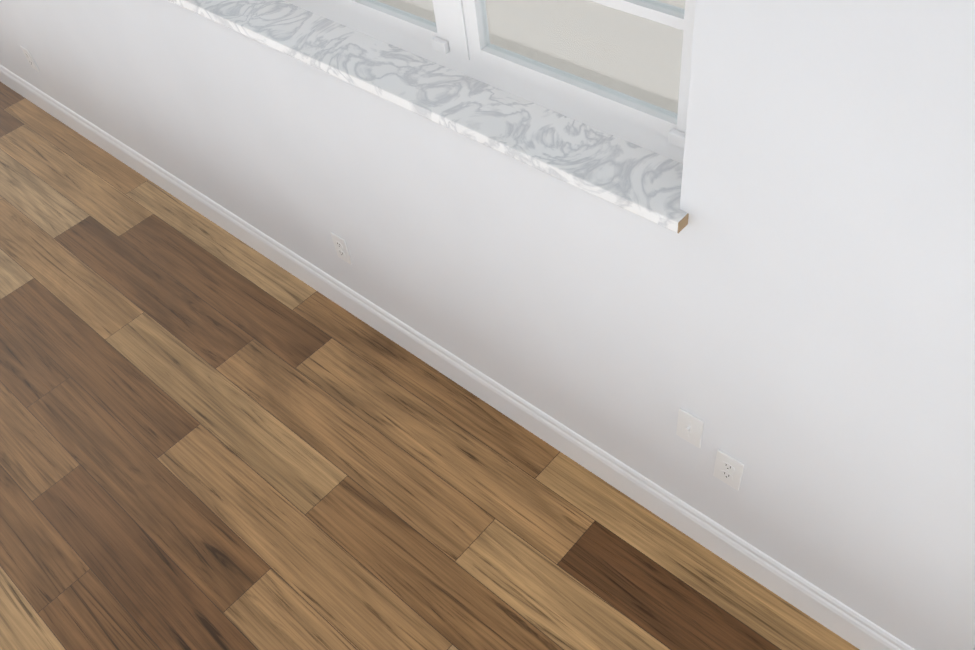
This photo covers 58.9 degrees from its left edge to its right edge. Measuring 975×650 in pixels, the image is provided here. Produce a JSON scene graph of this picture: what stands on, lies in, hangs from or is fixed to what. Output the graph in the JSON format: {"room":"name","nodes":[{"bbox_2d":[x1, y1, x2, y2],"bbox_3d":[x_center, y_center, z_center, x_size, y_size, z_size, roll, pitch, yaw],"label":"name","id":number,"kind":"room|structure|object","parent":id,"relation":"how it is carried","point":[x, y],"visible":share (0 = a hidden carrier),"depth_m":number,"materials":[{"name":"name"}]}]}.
{"room":"empty room","nodes":[
{"label":"empty room","id":0,"kind":"room"},
{"bbox_2d":[0,82,859,649],"bbox_3d":[-2.719,1.596,2.168,9.440,0.060,6.320,31,59,30],"label":"floor","id":1,"kind":"structure","parent":0,"point":[214,436],"depth_m":2.81,"materials":[{"name":"brown wood"}]},
{"bbox_2d":[0,0,974,649],"bbox_3d":[-0.819,-1.073,2.609,9.200,2.440,0.200,31,59,30],"label":"wall","id":2,"kind":"structure","parent":0,"point":[786,314],"depth_m":1.97,"materials":[{"name":"paint"}]},
{"bbox_2d":[20,46,38,71],"bbox_3d":[-2.205,-1.281,4.158,0.072,0.116,0.008,31,59,30],"label":"electrical outlet","id":3,"kind":"object","parent":2,"relation":"attached to","point":[29,58],"visible":1,"depth_m":4.15,"materials":[{"name":"white plastic"}]},
{"bbox_2d":[331,232,351,264],"bbox_3d":[-0.509,-0.265,3.001,0.072,0.116,0.008,31,59,30],"label":"electrical outlet","id":4,"kind":"object","parent":2,"relation":"attached to","point":[340,247],"visible":1,"depth_m":2.99,"materials":[{"name":"white plastic"}]},
{"bbox_2d":[169,0,688,232],"bbox_3d":[-0.347,-0.710,2.283,2.112,0.030,0.170,31,59,30],"label":"window sill","id":5,"kind":"structure","parent":2,"relation":"attached to","point":[632,178],"depth_m":2.04,"materials":[{"name":"stone"}]},
{"bbox_2d":[0,65,914,649],"bbox_3d":[-1.966,0.839,2.607,9.200,0.140,3.620,31,59,30],"label":"baseboard","id":6,"kind":"structure","parent":2,"relation":"attached to","point":[808,597],"depth_m":2.80,"materials":[{"name":"white wood"}]},
{"bbox_2d":[283,0,695,163],"bbox_3d":[-0.342,-1.086,1.961,2.070,0.945,0.060,31,59,30],"label":"window","id":7,"kind":"structure","parent":2,"relation":"in","point":[455,36],"depth_m":1.95,"materials":[{"name":"white"}]},
{"bbox_2d":[676,408,703,447],"bbox_3d":[0.510,0.265,2.189,0.072,0.116,0.016,31,59,30],"label":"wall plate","id":8,"kind":"object","parent":2,"relation":"attached to","point":[689,427],"visible":1,"depth_m":2.18,"materials":[{"name":"white plastic"}]},
{"bbox_2d":[713,449,743,489],"bbox_3d":[0.610,0.369,2.190,0.075,0.120,0.008,31,59,30],"label":"electrical outlet","id":9,"kind":"object","parent":2,"relation":"attached to","point":[728,469],"visible":1,"depth_m":2.18,"materials":[{"name":"white plastic"}]},
{"label":"outside","id":10,"kind":"structure","parent":0,"visible":0},
{"bbox_2d":[376,0,684,113],"bbox_3d":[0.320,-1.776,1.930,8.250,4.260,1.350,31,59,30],"label":"window glass","id":11,"kind":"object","parent":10,"point":[613,34],"depth_m":3.83,"materials":[{"name":"clear glass"}]}
]}

